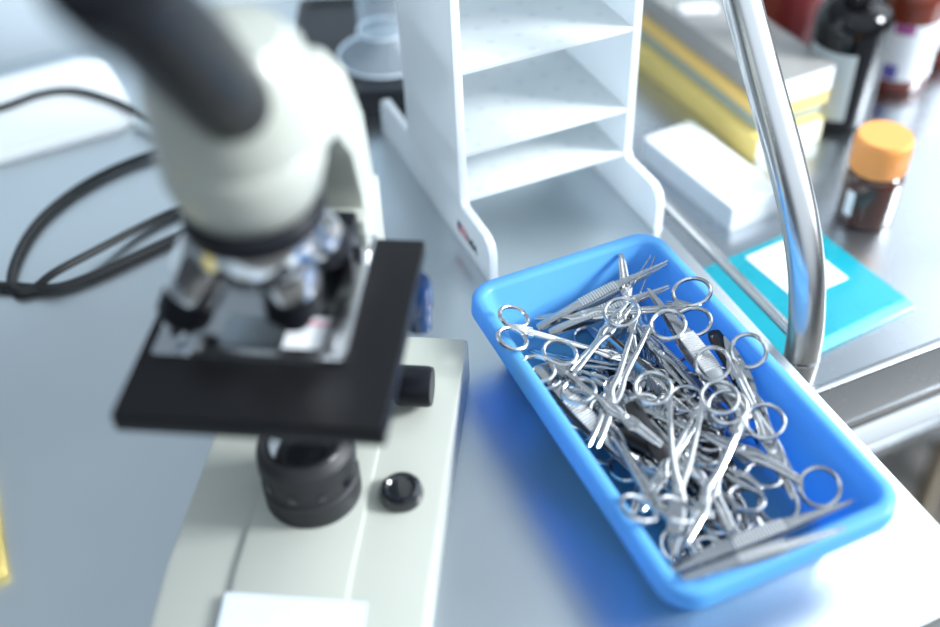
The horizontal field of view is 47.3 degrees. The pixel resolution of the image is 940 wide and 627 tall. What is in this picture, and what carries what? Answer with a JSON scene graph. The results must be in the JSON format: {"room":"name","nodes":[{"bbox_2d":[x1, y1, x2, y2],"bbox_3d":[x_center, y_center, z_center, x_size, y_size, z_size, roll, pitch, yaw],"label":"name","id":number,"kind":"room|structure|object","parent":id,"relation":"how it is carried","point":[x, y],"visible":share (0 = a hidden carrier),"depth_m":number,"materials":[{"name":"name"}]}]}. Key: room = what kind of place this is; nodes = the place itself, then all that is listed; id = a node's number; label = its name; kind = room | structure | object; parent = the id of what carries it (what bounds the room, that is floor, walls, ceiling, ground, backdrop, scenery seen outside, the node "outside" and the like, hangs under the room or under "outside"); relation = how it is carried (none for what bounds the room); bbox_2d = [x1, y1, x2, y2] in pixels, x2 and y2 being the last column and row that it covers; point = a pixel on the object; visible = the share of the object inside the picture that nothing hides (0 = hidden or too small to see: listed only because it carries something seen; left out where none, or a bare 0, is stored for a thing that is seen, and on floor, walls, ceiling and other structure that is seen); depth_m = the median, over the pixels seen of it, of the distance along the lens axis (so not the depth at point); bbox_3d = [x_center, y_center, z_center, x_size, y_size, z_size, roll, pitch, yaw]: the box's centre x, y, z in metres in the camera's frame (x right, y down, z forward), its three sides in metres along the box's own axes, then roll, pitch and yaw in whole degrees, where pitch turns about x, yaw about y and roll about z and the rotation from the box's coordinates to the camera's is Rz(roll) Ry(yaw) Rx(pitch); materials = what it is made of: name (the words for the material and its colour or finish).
{"room":"laboratory","nodes":[
{"label":"laboratory","id":0,"kind":"room"},
{"bbox_2d":[0,0,278,63],"bbox_3d":[-0.700,-0.031,1.361,4.100,1.200,0.060,-18,45,-16],"label":"wall","id":1,"kind":"structure","parent":0,"point":[27,29],"depth_m":1.19,"materials":[{"name":"grey paint"}]},
{"bbox_2d":[876,436,939,525],"bbox_3d":[0.486,0.593,1.554,6.000,0.060,4.200,-18,45,-16],"label":"floor","id":2,"kind":"structure","parent":0,"point":[907,462],"depth_m":1.86,"materials":[{"name":"plastic"}]},
{"bbox_2d":[0,0,939,626],"bbox_3d":[-0.480,0.407,1.097,1.394,0.900,0.963,-18,45,-16],"label":"bench","id":3,"kind":"object","parent":2,"relation":"on","point":[93,513],"visible":0.33,"depth_m":0.75,"materials":[{"name":"metal"}]},
{"bbox_2d":[0,520,7,578],"bbox_3d":[-0.401,0.154,0.696,0.180,0.010,0.120,-18,45,-16],"label":"box","id":4,"kind":"object","parent":3,"relation":"on","point":[3,563],"visible":1,"depth_m":0.68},
{"bbox_2d":[0,56,134,165],"bbox_3d":[-0.497,-0.187,1.071,0.300,0.008,0.160,-20,46,-18],"label":"lid","id":5,"kind":"object","parent":3,"relation":"on","point":[41,125],"visible":1,"depth_m":1.08,"materials":[{"name":"white plastic"}]},
{"bbox_2d":[0,87,182,294],"bbox_3d":[-0.441,-0.107,0.976,0.447,0.015,0.317,-18,45,-16],"label":"power cord","id":6,"kind":"object","parent":3,"relation":"on","point":[18,288],"visible":0.73,"depth_m":0.93,"materials":[{"name":"black plastic"}]},
{"bbox_2d":[41,0,469,626],"bbox_3d":[-0.104,-0.007,0.531,0.158,0.449,0.337,3,43,6],"label":"microscope","id":7,"kind":"object","parent":3,"relation":"on","point":[322,497],"visible":0.99,"depth_m":0.56,"materials":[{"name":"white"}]},
{"bbox_2d":[219,313,330,351],"bbox_3d":[-0.103,0.010,0.576,0.058,0.001,0.025,3,43,6],"label":"slide","id":8,"kind":"object","parent":7,"relation":"on","point":[242,330],"visible":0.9,"depth_m":0.57,"materials":[{"name":"clear glass"}]},
{"bbox_2d":[309,321,328,325],"bbox_3d":[-0.085,0.005,0.579,0.021,0.001,0.004,3,43,6],"label":"print","id":9,"kind":"object","parent":8,"relation":"on","point":[313,323],"depth_m":0.58,"materials":[{"name":"pink"}]},
{"bbox_2d":[294,0,405,112],"bbox_3d":[-0.115,-0.277,1.136,0.144,0.026,0.208,-3,43,0],"label":"tray","id":10,"kind":"object","parent":3,"relation":"on","point":[326,25],"visible":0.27,"depth_m":1.14,"materials":[{"name":"black"}]},
{"bbox_2d":[336,16,402,79],"bbox_3d":[-0.091,-0.332,1.053,0.100,0.174,0.100,-18,45,-16],"label":"cylinder","id":11,"kind":"object","parent":10,"relation":"on","point":[359,35],"visible":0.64,"depth_m":1.10,"materials":[{"name":"white"}]},
{"bbox_2d":[380,0,663,280],"bbox_3d":[0.033,-0.256,0.859,0.162,0.360,0.250,-18,45,-16],"label":"organizer","id":12,"kind":"object","parent":3,"relation":"on","point":[500,95],"visible":1,"depth_m":0.89,"materials":[{"name":"white plastic"}]},
{"bbox_2d":[462,49,626,156],"bbox_3d":[0.040,-0.184,0.915,0.147,0.004,0.117,-18,45,-16],"label":"shelf","id":13,"kind":"object","parent":12,"relation":"attached to","point":[537,96],"depth_m":0.91,"materials":[{"name":"white plastic"}]},
{"bbox_2d":[466,122,623,200],"bbox_3d":[0.042,-0.151,0.945,0.147,0.004,0.117,-18,45,-16],"label":"shelf","id":14,"kind":"object","parent":12,"relation":"attached to","point":[522,163],"depth_m":0.92,"materials":[{"name":"white plastic"}]},
{"bbox_2d":[459,0,632,74],"bbox_3d":[0.038,-0.238,0.865,0.147,0.004,0.117,-18,45,-16],"label":"shelf","id":15,"kind":"object","parent":12,"relation":"attached to","point":[493,33],"depth_m":0.85,"materials":[{"name":"white plastic"}]},
{"bbox_2d":[471,234,896,609],"bbox_3d":[0.128,0.068,0.724,0.162,0.061,0.294,-18,45,-16],"label":"tray","id":16,"kind":"object","parent":3,"relation":"on","point":[810,437],"visible":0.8,"depth_m":0.70,"materials":[{"name":"blue plastic"}]},
{"bbox_2d":[496,304,657,366],"bbox_3d":[0.078,0.030,0.743,0.124,0.048,0.042,7,44,11],"label":"haemostat","id":17,"kind":"object","parent":16,"relation":"in","point":[522,330],"visible":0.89,"depth_m":0.74,"materials":[{"name":"metal"}]},
{"bbox_2d":[534,363,629,471],"bbox_3d":[0.076,0.069,0.706,0.012,0.023,0.099,-28,49,-25],"label":"forceps","id":18,"kind":"object","parent":16,"relation":"in","point":[584,417],"visible":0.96,"depth_m":0.70,"materials":[{"name":"metal"}]},
{"bbox_2d":[532,295,638,404],"bbox_3d":[0.078,0.019,0.747,0.049,0.008,0.121,14,45,17],"label":"haemostat","id":19,"kind":"object","parent":16,"relation":"in","point":[619,316],"visible":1,"depth_m":0.73,"materials":[{"name":"metal"}]},
{"bbox_2d":[523,339,663,447],"bbox_3d":[0.075,0.057,0.704,0.046,0.014,0.111,-24,47,-22],"label":"haemostat","id":20,"kind":"object","parent":16,"relation":"in","point":[633,424],"visible":1,"depth_m":0.71,"materials":[{"name":"metal"}]},
{"bbox_2d":[572,321,626,373],"bbox_3d":[0.122,0.060,0.768,0.047,0.005,0.164,-15,44,-12],"label":"haemostat","id":21,"kind":"object","parent":16,"relation":"in","point":[577,330],"visible":0.21,"depth_m":0.82,"materials":[{"name":"metal"}]},
{"bbox_2d":[586,326,681,431],"bbox_3d":[0.111,0.048,0.760,0.048,0.026,0.136,-27,48,-24],"label":"haemostat","id":22,"kind":"object","parent":21,"relation":"on","point":[592,332],"visible":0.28,"depth_m":0.81,"materials":[{"name":"metal"}]},
{"bbox_2d":[535,260,667,330],"bbox_3d":[0.098,-0.014,0.791,0.109,0.027,0.009,-18,45,-15],"label":"forceps","id":23,"kind":"object","parent":16,"relation":"in","point":[601,295],"visible":1,"depth_m":0.79,"materials":[{"name":"metal"}]},
{"bbox_2d":[548,285,669,334],"bbox_3d":[0.102,-0.003,0.784,0.094,0.021,0.009,-13,44,-11],"label":"forceps","id":24,"kind":"object","parent":16,"relation":"in","point":[568,325],"visible":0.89,"depth_m":0.78,"materials":[{"name":"metal"}]},
{"bbox_2d":[527,347,698,401],"bbox_3d":[0.100,0.043,0.759,0.136,0.035,0.052,11,45,15],"label":"haemostat","id":25,"kind":"object","parent":16,"relation":"in","point":[597,364],"visible":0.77,"depth_m":0.77,"materials":[{"name":"metal"}]},
{"bbox_2d":[618,253,663,405],"bbox_3d":[0.107,0.012,0.771,0.045,0.034,0.129,-9,43,-7],"label":"haemostat","id":26,"kind":"object","parent":25,"relation":"on","point":[623,271],"visible":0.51,"depth_m":0.79,"materials":[{"name":"metal"}]},
{"bbox_2d":[596,414,634,482],"bbox_3d":[0.093,0.067,0.744,0.047,0.029,0.138,-16,44,-14],"label":"haemostat","id":27,"kind":"object","parent":16,"relation":"in","point":[613,475],"visible":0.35,"depth_m":0.69,"materials":[{"name":"metal"}]},
{"bbox_2d":[583,346,652,464],"bbox_3d":[0.090,0.059,0.756,0.048,0.025,0.143,-8,43,-5],"label":"haemostat","id":28,"kind":"object","parent":16,"relation":"in","point":[612,460],"visible":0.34,"depth_m":0.71,"materials":[{"name":"metal"}]},
{"bbox_2d":[563,380,680,468],"bbox_3d":[0.101,0.059,0.743,0.055,0.033,0.138,-24,47,-21],"label":"haemostat","id":29,"kind":"object","parent":16,"relation":"in","point":[575,389],"visible":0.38,"depth_m":0.75,"materials":[{"name":"metal"}]},
{"bbox_2d":[534,276,713,336],"bbox_3d":[0.115,-0.009,0.779,0.128,0.035,0.049,14,45,17],"label":"haemostat","id":30,"kind":"object","parent":16,"relation":"in","point":[683,307],"visible":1,"depth_m":0.77,"materials":[{"name":"metal"}]},
{"bbox_2d":[561,353,696,443],"bbox_3d":[0.097,0.059,0.741,0.126,0.034,0.050,32,53,32],"label":"haemostat","id":31,"kind":"object","parent":16,"relation":"in","point":[599,378],"visible":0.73,"depth_m":0.76,"materials":[{"name":"metal"}]},
{"bbox_2d":[605,255,655,348],"bbox_3d":[0.117,-0.007,0.787,0.011,0.024,0.091,18,47,21],"label":"forceps","id":32,"kind":"object","parent":16,"relation":"in","point":[608,345],"visible":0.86,"depth_m":0.79,"materials":[{"name":"metal"}]},
{"bbox_2d":[630,384,645,514],"bbox_3d":[0.126,0.087,0.723,0.050,0.025,0.143,0,43,3],"label":"haemostat","id":33,"kind":"object","parent":16,"relation":"in","point":[635,504],"visible":0.1,"depth_m":0.67,"materials":[{"name":"metal"}]},
{"bbox_2d":[603,370,736,503],"bbox_3d":[0.135,0.073,0.727,0.047,0.021,0.138,-11,43,-9],"label":"haemostat","id":34,"kind":"object","parent":33,"relation":"on","point":[730,460],"visible":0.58,"depth_m":0.68,"materials":[{"name":"metal"}]},
{"bbox_2d":[588,297,687,447],"bbox_3d":[0.104,0.039,0.721,0.060,0.017,0.129,14,45,18],"label":"haemostat","id":35,"kind":"object","parent":16,"relation":"in","point":[631,325],"visible":1,"depth_m":0.73,"materials":[{"name":"metal"}]},
{"bbox_2d":[637,293,689,417],"bbox_3d":[0.137,0.029,0.769,0.046,0.020,0.142,7,44,10],"label":"haemostat","id":36,"kind":"object","parent":16,"relation":"in","point":[644,319],"visible":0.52,"depth_m":0.77,"materials":[{"name":"metal"}]},
{"bbox_2d":[662,329,665,345],"bbox_3d":[0.135,0.050,0.763,0.009,0.010,0.115,6,43,9],"label":"forceps","id":37,"kind":"object","parent":16,"relation":"in","point":[664,332],"visible":0.11,"depth_m":0.80,"materials":[{"name":"metal"}]},
{"bbox_2d":[640,392,707,578],"bbox_3d":[0.121,0.108,0.692,0.053,0.036,0.134,9,44,12],"label":"haemostat","id":38,"kind":"object","parent":16,"relation":"in","point":[680,551],"visible":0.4,"depth_m":0.71,"materials":[{"name":"metal"}]},
{"bbox_2d":[593,410,740,562],"bbox_3d":[0.109,0.110,0.687,0.054,0.018,0.130,-33,51,-29],"label":"haemostat","id":39,"kind":"object","parent":38,"relation":"on","point":[666,556],"visible":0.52,"depth_m":0.66,"materials":[{"name":"metal"}]},
{"bbox_2d":[563,391,709,565],"bbox_3d":[0.101,0.105,0.685,0.049,0.017,0.142,-13,44,-11],"label":"haemostat","id":40,"kind":"object","parent":39,"relation":"on","point":[695,547],"visible":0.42,"depth_m":0.67,"materials":[{"name":"metal"}]},
{"bbox_2d":[596,402,694,525],"bbox_3d":[0.090,0.090,0.674,0.045,0.038,0.137,-17,45,-15],"label":"haemostat","id":41,"kind":"object","parent":40,"relation":"on","point":[648,496],"visible":0.91,"depth_m":0.64,"materials":[{"name":"metal"}]},
{"bbox_2d":[624,400,762,567],"bbox_3d":[0.125,0.106,0.673,0.129,0.034,0.064,31,52,31],"label":"haemostat","id":42,"kind":"object","parent":39,"relation":"on","point":[710,535],"depth_m":0.68,"materials":[{"name":"metal"}]},
{"bbox_2d":[636,337,727,436],"bbox_3d":[0.144,0.044,0.770,0.011,0.010,0.140,-19,45,-17],"label":"forceps","id":43,"kind":"object","parent":16,"relation":"in","point":[638,340],"visible":0.09,"depth_m":0.78,"materials":[{"name":"metal"}]},
{"bbox_2d":[656,492,708,563],"bbox_3d":[0.128,0.109,0.716,0.052,0.004,0.140,-12,44,-11],"label":"scissors","id":44,"kind":"object","parent":16,"relation":"in","point":[687,517],"visible":0.12,"depth_m":0.68,"materials":[{"name":"metal"}]},
{"bbox_2d":[636,332,732,419],"bbox_3d":[0.136,0.028,0.761,0.010,0.010,0.150,-22,46,-19],"label":"forceps","id":45,"kind":"object","parent":16,"relation":"in","point":[720,407],"visible":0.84,"depth_m":0.74,"materials":[{"name":"metal"}]},
{"bbox_2d":[685,485,694,494],"bbox_3d":[0.139,0.104,0.715,0.009,0.009,0.150,-22,46,-20],"label":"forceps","id":46,"kind":"object","parent":16,"relation":"in","point":[686,487],"visible":0.02,"depth_m":0.70,"materials":[{"name":"metal"}]},
{"bbox_2d":[720,486,756,524],"bbox_3d":[0.137,0.092,0.711,0.010,0.019,0.150,-24,47,-22],"label":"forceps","id":47,"kind":"object","parent":46,"relation":"on","point":[723,492],"visible":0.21,"depth_m":0.67,"materials":[{"name":"metal"}]},
{"bbox_2d":[657,358,743,519],"bbox_3d":[0.157,0.080,0.711,0.048,0.016,0.142,-8,43,-5],"label":"haemostat","id":48,"kind":"object","parent":16,"relation":"in","point":[711,511],"depth_m":0.68,"materials":[{"name":"metal"}]},
{"bbox_2d":[629,389,785,563],"bbox_3d":[0.135,0.109,0.690,0.052,0.012,0.154,-26,48,-23],"label":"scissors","id":49,"kind":"object","parent":16,"relation":"in","point":[750,525],"visible":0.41,"depth_m":0.66,"materials":[{"name":"metal"}]},
{"bbox_2d":[623,412,741,537],"bbox_3d":[0.134,0.112,0.681,0.056,0.009,0.130,-11,43,-9],"label":"haemostat","id":50,"kind":"object","parent":49,"relation":"on","point":[689,483],"visible":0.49,"depth_m":0.68,"materials":[{"name":"metal"}]},
{"bbox_2d":[653,469,764,561],"bbox_3d":[0.139,0.110,0.710,0.054,0.010,0.145,-22,46,-20],"label":"haemostat","id":51,"kind":"object","parent":16,"relation":"in","point":[757,514],"visible":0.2,"depth_m":0.68,"materials":[{"name":"metal"}]},
{"bbox_2d":[678,365,749,528],"bbox_3d":[0.176,0.090,0.707,0.047,0.029,0.138,-13,44,-10],"label":"haemostat","id":52,"kind":"object","parent":16,"relation":"in","point":[737,496],"visible":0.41,"depth_m":0.69,"materials":[{"name":"metal"}]},
{"bbox_2d":[599,328,748,463],"bbox_3d":[0.135,0.053,0.728,0.010,0.010,0.150,-25,47,-23],"label":"forceps","id":53,"kind":"object","parent":52,"relation":"on","point":[640,366],"visible":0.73,"depth_m":0.73,"materials":[{"name":"metal"}]},
{"bbox_2d":[689,427,759,458],"bbox_3d":[0.143,0.056,0.747,0.050,0.012,0.140,-21,46,-19],"label":"haemostat","id":54,"kind":"object","parent":16,"relation":"in","point":[724,431],"visible":0.16,"depth_m":0.71,"materials":[{"name":"metal"}]},
{"bbox_2d":[686,469,767,561],"bbox_3d":[0.149,0.108,0.714,0.052,0.007,0.144,-9,43,-7],"label":"haemostat","id":55,"kind":"object","parent":16,"relation":"in","point":[709,471],"visible":0.06,"depth_m":0.68,"materials":[{"name":"metal"}]},
{"bbox_2d":[669,499,854,572],"bbox_3d":[0.177,0.133,0.645,0.121,0.017,0.010,-14,44,-12],"label":"forceps","id":56,"kind":"object","parent":16,"relation":"in","point":[760,535],"visible":1,"depth_m":0.64,"materials":[{"name":"metal"}]},
{"bbox_2d":[682,526,845,580],"bbox_3d":[0.166,0.134,0.601,0.100,0.007,0.006,-14,44,-11],"label":"forceps","id":57,"kind":"object","parent":16,"relation":"in","point":[759,554],"visible":1,"depth_m":0.60,"materials":[{"name":"metal"}]},
{"bbox_2d":[708,330,842,522],"bbox_3d":[0.182,0.073,0.703,0.051,0.030,0.155,-17,45,-15],"label":"scissors","id":58,"kind":"object","parent":16,"relation":"in","point":[750,380],"depth_m":0.68,"materials":[{"name":"metal"}]},
{"bbox_2d":[694,332,796,499],"bbox_3d":[0.194,0.061,0.699,0.046,0.036,0.119,-20,45,-17],"label":"haemostat","id":59,"kind":"object","parent":58,"relation":"on","point":[771,447],"visible":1,"depth_m":0.71,"materials":[{"name":"metal"}]},
{"bbox_2d":[647,288,752,420],"bbox_3d":[0.155,0.026,0.739,0.014,0.011,0.133,-17,45,-15],"label":"forceps","id":60,"kind":"object","parent":59,"relation":"on","point":[689,344],"visible":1,"depth_m":0.73,"materials":[{"name":"metal"}]},
{"label":"haemostat","id":61,"kind":"object","parent":16,"relation":"in","visible":0},
{"bbox_2d":[550,334,723,478],"bbox_3d":[0.101,0.067,0.729,0.092,0.029,0.161,-13,44,-11],"label":"haemostat","id":62,"kind":"object","parent":61,"relation":"on","point":[641,455],"depth_m":0.69,"materials":[{"name":"metal"}]},
{"bbox_2d":[603,376,736,537],"bbox_3d":[0.135,0.089,0.688,0.047,0.005,0.138,-19,45,-15],"label":"haemostat","id":63,"kind":"object","parent":62,"relation":"on","point":[719,505],"visible":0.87,"depth_m":0.67,"materials":[{"name":"metal"}]},
{"bbox_2d":[576,393,783,512],"bbox_3d":[0.123,0.089,0.690,0.153,0.008,0.045,20,47,23],"label":"haemostat","id":64,"kind":"object","parent":63,"relation":"on","point":[735,480],"visible":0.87,"depth_m":0.67,"materials":[{"name":"metal"}]},
{"bbox_2d":[588,375,802,483],"bbox_3d":[0.149,0.072,0.702,0.144,0.005,0.047,16,46,19],"label":"haemostat","id":65,"kind":"object","parent":64,"relation":"on","point":[753,454],"visible":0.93,"depth_m":0.69,"materials":[{"name":"metal"}]},
{"bbox_2d":[638,384,735,512],"bbox_3d":[0.133,0.086,0.684,0.048,0.005,0.112,20,48,25],"label":"haemostat","id":66,"kind":"object","parent":65,"relation":"on","point":[658,482],"visible":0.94,"depth_m":0.69,"materials":[{"name":"metal"}]},
{"bbox_2d":[681,388,786,546],"bbox_3d":[0.166,0.097,0.665,0.052,0.016,0.122,10,44,13],"label":"haemostat","id":67,"kind":"object","parent":63,"relation":"on","point":[740,424],"visible":1,"depth_m":0.68,"materials":[{"name":"metal"}]},
{"bbox_2d":[633,371,740,557],"bbox_3d":[0.119,0.085,0.672,0.068,0.014,0.138,18,47,21],"label":"scissors","id":68,"kind":"object","parent":67,"relation":"on","point":[676,510],"visible":1,"depth_m":0.67,"materials":[{"name":"metal"}]},
{"bbox_2d":[636,323,756,452],"bbox_3d":[0.145,0.045,0.735,0.049,0.005,0.127,-19,45,-15],"label":"haemostat","id":69,"kind":"object","parent":62,"relation":"on","point":[665,359],"visible":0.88,"depth_m":0.74,"materials":[{"name":"metal"}]},
{"bbox_2d":[631,0,939,455],"bbox_3d":[0.389,-0.102,1.294,0.603,1.319,0.766,-18,45,-16],"label":"trolley","id":70,"kind":"object","parent":2,"relation":"on","point":[883,381],"visible":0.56,"depth_m":0.91,"materials":[{"name":"metal"}]},
{"bbox_2d":[643,121,777,230],"bbox_3d":[0.232,-0.136,1.039,0.057,0.026,0.138,-22,46,-20],"label":"carton","id":71,"kind":"object","parent":70,"relation":"on","point":[719,181],"visible":0.94,"depth_m":1.02,"materials":[{"name":"white cardboard"}]},
{"bbox_2d":[638,40,822,160],"bbox_3d":[0.264,-0.252,1.163,0.082,0.026,0.261,-20,45,-17],"label":"box","id":72,"kind":"object","parent":70,"relation":"on","point":[718,116],"visible":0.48,"depth_m":1.11,"materials":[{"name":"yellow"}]},
{"bbox_2d":[640,29,820,130],"bbox_3d":[0.266,-0.271,1.153,0.076,0.015,0.248,-20,45,-17],"label":"box","id":73,"kind":"object","parent":72,"relation":"on","point":[661,50],"visible":0.24,"depth_m":1.12,"materials":[{"name":"grey"}]},
{"bbox_2d":[641,14,827,114],"bbox_3d":[0.265,-0.280,1.142,0.079,0.013,0.256,-20,45,-17],"label":"box","id":74,"kind":"object","parent":73,"relation":"on","point":[670,43],"visible":0.36,"depth_m":1.10,"materials":[{"name":"yellow cardboard"}]},
{"bbox_2d":[642,0,835,100],"bbox_3d":[0.269,-0.296,1.130,0.077,0.027,0.253,-20,45,-17],"label":"box","id":75,"kind":"object","parent":74,"relation":"on","point":[805,71],"visible":0.51,"depth_m":1.09,"materials":[{"name":"grey plastic"}]},
{"bbox_2d":[678,3,717,14],"bbox_3d":[0.242,-0.324,1.138,0.040,0.003,0.020,-4,43,-2],"label":"paper slip","id":76,"kind":"object","parent":75,"relation":"on","point":[696,8],"visible":1,"depth_m":1.14,"materials":[{"name":"white paper"}]},
{"bbox_2d":[763,0,822,46],"bbox_3d":[0.354,-0.391,1.196,0.096,0.180,0.096,-18,45,-16],"label":"bottle","id":77,"kind":"object","parent":70,"relation":"on","point":[796,18],"visible":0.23,"depth_m":1.19,"materials":[{"name":"red"}]},
{"bbox_2d":[703,234,915,354],"bbox_3d":[0.285,-0.019,0.925,0.138,0.007,0.130,-22,46,-20],"label":"booklet","id":78,"kind":"object","parent":70,"relation":"on","point":[858,301],"visible":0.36,"depth_m":0.92,"materials":[{"name":"teal paper"}]},
{"bbox_2d":[809,0,894,130],"bbox_3d":[0.380,-0.279,1.069,0.075,0.185,0.075,-18,45,-16],"label":"bottle","id":79,"kind":"object","parent":70,"relation":"on","point":[853,35],"visible":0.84,"depth_m":1.05,"materials":[{"name":"black glass"}]},
{"bbox_2d":[836,120,914,230],"bbox_3d":[0.367,-0.125,0.973,0.053,0.090,0.052,-18,45,-16],"label":"bottle","id":80,"kind":"object","parent":70,"relation":"on","point":[874,178],"visible":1,"depth_m":0.95,"materials":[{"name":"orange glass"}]},
{"bbox_2d":[867,417,939,455],"bbox_3d":[0.348,0.091,1.629,0.582,0.025,0.473,-18,45,-16],"label":"rail","id":81,"kind":"object","parent":70,"relation":"attached to","point":[913,433],"depth_m":1.52,"materials":[{"name":"metal"}]},
{"bbox_2d":[878,0,939,92],"bbox_3d":[0.462,-0.321,1.120,0.067,0.172,0.067,-18,45,-16],"label":"bottle","id":82,"kind":"object","parent":70,"relation":"on","point":[916,30],"visible":0.83,"depth_m":1.12,"materials":[{"name":"brown"}]},
{"bbox_2d":[931,35,939,64],"bbox_3d":[0.526,-0.360,1.159,0.067,0.172,0.067,-18,45,-16],"label":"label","id":83,"kind":"object","parent":70,"relation":"on","point":[936,58],"visible":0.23,"depth_m":1.19,"materials":[{"name":"white paper"}]},
{"bbox_2d":[915,429,939,517],"bbox_3d":[0.820,0.107,1.708,0.598,0.420,0.623,-18,45,-16],"label":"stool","id":84,"kind":"object","parent":2,"relation":"on","point":[928,493],"visible":0.05,"depth_m":1.69,"materials":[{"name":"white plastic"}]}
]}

